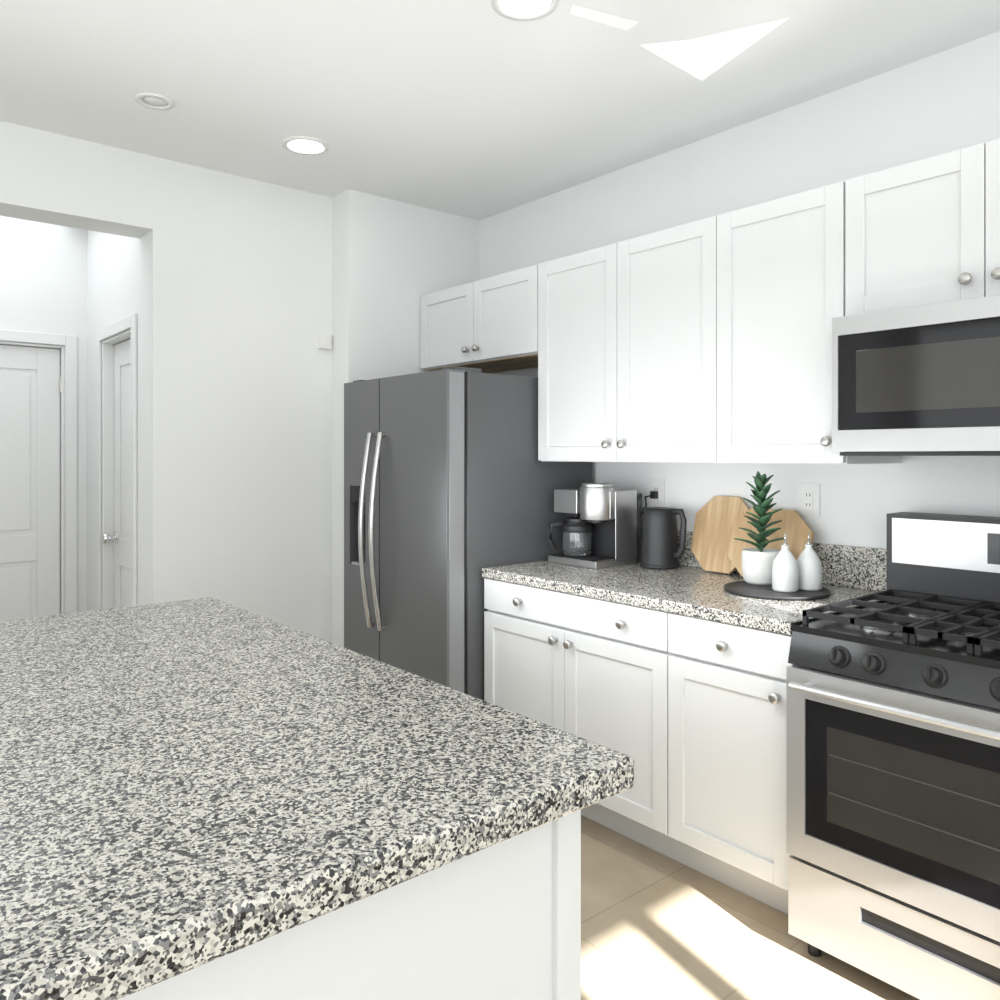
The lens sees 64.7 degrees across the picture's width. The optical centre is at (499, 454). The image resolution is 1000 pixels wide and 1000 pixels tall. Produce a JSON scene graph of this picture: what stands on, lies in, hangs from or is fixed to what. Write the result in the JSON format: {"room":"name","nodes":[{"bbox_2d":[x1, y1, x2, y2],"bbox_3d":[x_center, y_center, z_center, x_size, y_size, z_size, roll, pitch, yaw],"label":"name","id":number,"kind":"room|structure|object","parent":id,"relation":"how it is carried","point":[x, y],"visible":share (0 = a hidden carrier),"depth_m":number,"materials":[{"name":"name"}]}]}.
{"room":"kitchen","nodes":[
{"label":"kitchen","id":0,"kind":"room"},
{"bbox_2d":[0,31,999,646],"bbox_3d":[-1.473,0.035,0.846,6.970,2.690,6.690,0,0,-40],"label":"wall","id":1,"kind":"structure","parent":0,"point":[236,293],"depth_m":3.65,"materials":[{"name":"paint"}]},
{"bbox_2d":[0,345,60,620],"bbox_3d":[-2.710,0.396,4.013,0.870,1.945,0.148,0,0,-40],"label":"entry door","id":2,"kind":"structure","parent":1,"relation":"in","point":[30,384],"depth_m":4.22,"materials":[{"name":"white wood"}]},
{"bbox_2d":[101,339,130,607],"bbox_3d":[-1.866,0.396,3.930,0.116,1.945,0.544,0,0,-40],"label":"closet door","id":3,"kind":"structure","parent":1,"relation":"in","point":[121,537],"depth_m":4.04,"materials":[{"name":"white wood"}]},
{"bbox_2d":[318,335,330,349],"bbox_3d":[-0.883,-0.568,3.981,0.065,0.065,0.024,0,0,-40],"label":"sensor","id":4,"kind":"object","parent":1,"relation":"attached to","point":[324,342],"visible":0.96,"depth_m":3.97,"materials":[{"name":"white plastic"}]},
{"bbox_2d":[420,266,531,372],"bbox_3d":[0.023,-0.645,3.937,0.397,0.390,0.909,0,0,-40],"label":"upper cabinet","id":5,"kind":"object","parent":1,"relation":"attached to","point":[485,324],"depth_m":3.79,"materials":[{"name":"white wood"}]},
{"bbox_2d":[532,221,695,462],"bbox_3d":[0.630,-0.406,3.213,0.397,0.868,0.978,0,0,-40],"label":"upper cabinet","id":6,"kind":"object","parent":1,"relation":"attached to","point":[614,325],"depth_m":3.10,"materials":[{"name":"white wood"}]},
{"bbox_2d":[649,479,664,506],"bbox_3d":[0.685,0.165,3.453,0.008,0.120,0.084,0,0,-40],"label":"electrical outlet","id":7,"kind":"object","parent":1,"relation":"attached to","point":[658,485],"visible":0.79,"depth_m":3.44,"materials":[{"name":"white plastic"}]},
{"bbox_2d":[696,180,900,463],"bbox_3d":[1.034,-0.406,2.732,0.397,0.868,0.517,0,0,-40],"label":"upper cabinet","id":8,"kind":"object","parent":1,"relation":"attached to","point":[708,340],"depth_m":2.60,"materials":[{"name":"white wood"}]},
{"bbox_2d":[798,483,819,516],"bbox_3d":[1.138,0.165,2.913,0.008,0.120,0.084,0,0,-40],"label":"electrical outlet","id":9,"kind":"object","parent":1,"relation":"attached to","point":[808,499],"visible":1,"depth_m":2.91,"materials":[{"name":"white plastic"}]},
{"bbox_2d":[848,138,999,315],"bbox_3d":[1.447,-0.628,2.239,0.397,0.425,0.766,0,0,-40],"label":"upper cabinet","id":10,"kind":"object","parent":1,"relation":"attached to","point":[926,231],"depth_m":2.23,"materials":[{"name":"white wood"}]},
{"bbox_2d":[832,295,999,455],"bbox_3d":[1.399,-0.203,2.199,0.521,0.410,0.762,0,0,-40],"label":"microwave","id":11,"kind":"object","parent":10,"relation":"attached to","point":[923,380],"visible":1,"depth_m":2.16,"materials":[{"name":"silver metal"}]},
{"bbox_2d":[0,0,999,220],"bbox_3d":[-1.473,-1.359,0.846,6.970,0.102,6.690,0,0,-40],"label":"ceiling","id":12,"kind":"structure","parent":0,"point":[478,110],"depth_m":2.74,"materials":[{"name":"paint"}]},
{"bbox_2d":[135,93,173,109],"bbox_3d":[-1.278,-1.306,2.923,0.134,0.006,0.134,0,0,-40],"label":"ceiling detector","id":13,"kind":"object","parent":12,"relation":"attached to","point":[154,101],"visible":1,"depth_m":2.92,"materials":[{"name":"white plastic"}]},
{"bbox_2d":[282,136,328,154],"bbox_3d":[-0.822,-1.306,3.344,0.194,0.006,0.194,0,0,-40],"label":"recessed light","id":14,"kind":"object","parent":12,"relation":"in","point":[302,145],"visible":1,"depth_m":3.34,"materials":[{"name":"white plastic"}]},
{"bbox_2d":[491,0,558,20],"bbox_3d":[0.072,-1.306,2.279,0.194,0.006,0.194,0,0,-40],"label":"recessed light","id":15,"kind":"object","parent":12,"relation":"in","point":[523,10],"visible":1,"depth_m":2.31,"materials":[{"name":"white plastic"}]},
{"bbox_2d":[581,815,919,999],"bbox_3d":[-1.473,1.430,0.846,6.970,0.100,6.690,0,0,-40],"label":"floor","id":16,"kind":"structure","parent":0,"point":[655,925],"depth_m":2.24,"materials":[{"name":"tile"}]},
{"bbox_2d":[118,809,580,999],"bbox_3d":[-0.849,0.946,1.486,1.118,0.868,1.692,0,0,-40],"label":"kitchen island","id":17,"kind":"object","parent":16,"relation":"on","point":[500,920],"depth_m":1.05,"materials":[{"name":"white wood"}]},
{"bbox_2d":[0,597,633,999],"bbox_3d":[-0.837,0.485,1.491,1.235,0.050,1.780,0,0,-40],"label":"island countertop","id":18,"kind":"structure","parent":17,"relation":"on","point":[188,785],"depth_m":1.11,"materials":[{"name":"stone"}]},
{"bbox_2d":[344,366,591,699],"bbox_3d":[-0.193,0.510,3.738,0.921,1.740,0.845,0,0,-40],"label":"refrigerator","id":19,"kind":"object","parent":16,"relation":"on","point":[452,482],"visible":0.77,"depth_m":3.37,"materials":[{"name":"grey metal"}]},
{"bbox_2d":[484,578,643,844],"bbox_3d":[0.524,0.943,3.102,0.701,0.874,1.003,0,0,-40],"label":"base cabinet","id":20,"kind":"object","parent":16,"relation":"on","point":[573,664],"depth_m":2.87,"materials":[{"name":"white wood"}]},
{"bbox_2d":[644,608,792,914],"bbox_3d":[0.928,0.943,2.621,0.701,0.874,0.498,0,0,-40],"label":"base cabinet","id":21,"kind":"object","parent":16,"relation":"on","point":[687,714],"depth_m":2.41,"materials":[{"name":"white wood"}]},
{"bbox_2d":[482,530,886,635],"bbox_3d":[0.640,0.412,2.957,0.712,0.183,1.379,0,0,-40],"label":"countertop","id":22,"kind":"structure","parent":21,"relation":"on","point":[690,586],"depth_m":2.76,"materials":[{"name":"stone"}]},
{"bbox_2d":[548,483,641,568],"bbox_3d":[0.408,0.292,3.417,0.322,0.345,0.289,0,0,-40],"label":"coffee maker","id":23,"kind":"object","parent":22,"relation":"on","point":[602,528],"visible":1,"depth_m":3.36,"materials":[{"name":"silver metal"}]},
{"bbox_2d":[639,491,657,516],"bbox_3d":[0.645,0.212,3.412,0.102,0.109,0.037,0,0,-40],"label":"cord","id":24,"kind":"object","parent":23,"relation":"attached to","point":[653,495],"visible":0.9,"depth_m":3.43,"materials":[{"name":"black plastic"}]},
{"bbox_2d":[640,507,686,569],"bbox_3d":[0.679,0.342,3.267,0.164,0.247,0.223,0,0,-40],"label":"kettle","id":25,"kind":"object","parent":22,"relation":"on","point":[660,550],"visible":1,"depth_m":3.22,"materials":[{"name":"black plastic"}]},
{"bbox_2d":[691,496,748,573],"bbox_3d":[0.884,0.314,3.137,0.090,0.299,0.270,0,0,-40],"label":"cutting board","id":26,"kind":"object","parent":22,"relation":"on","point":[717,518],"visible":0.69,"depth_m":3.15,"materials":[{"name":"brown wood"}]},
{"bbox_2d":[727,508,813,576],"bbox_3d":[1.004,0.334,2.950,0.081,0.260,0.335,0,0,-40],"label":"cutting board","id":27,"kind":"object","parent":22,"relation":"on","point":[794,527],"visible":0.54,"depth_m":2.93,"materials":[{"name":"brown wood"}]},
{"bbox_2d":[724,581,830,600],"bbox_3d":[0.940,0.459,2.688,0.344,0.012,0.344,0,0,-40],"label":"tray","id":28,"kind":"object","parent":22,"relation":"on","point":[743,588],"visible":0.79,"depth_m":2.62,"materials":[{"name":"black metal"}]},
{"bbox_2d":[734,471,786,584],"bbox_3d":[0.932,0.257,2.819,0.190,0.400,0.158,0,0,-40],"label":"potted plant","id":29,"kind":"object","parent":28,"relation":"on","point":[757,563],"visible":0.96,"depth_m":2.79,"materials":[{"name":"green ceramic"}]},
{"bbox_2d":[772,534,798,592],"bbox_3d":[0.960,0.360,2.659,0.085,0.192,0.084,0,0,-40],"label":"bottle","id":30,"kind":"object","parent":28,"relation":"on","point":[785,573],"visible":1,"depth_m":2.63,"materials":[{"name":"ceramic"}]},
{"bbox_2d":[797,533,821,590],"bbox_3d":[1.052,0.360,2.690,0.085,0.192,0.084,0,0,-40],"label":"bottle","id":31,"kind":"object","parent":28,"relation":"on","point":[810,568],"visible":0.96,"depth_m":2.66,"materials":[{"name":"ceramic"}]},
{"bbox_2d":[786,512,999,999],"bbox_3d":[1.286,0.785,2.098,0.793,1.190,0.752,0,0,-40],"label":"stove","id":32,"kind":"object","parent":16,"relation":"on","point":[893,769],"visible":1,"depth_m":1.98,"materials":[{"name":"silver metal"}]}
]}

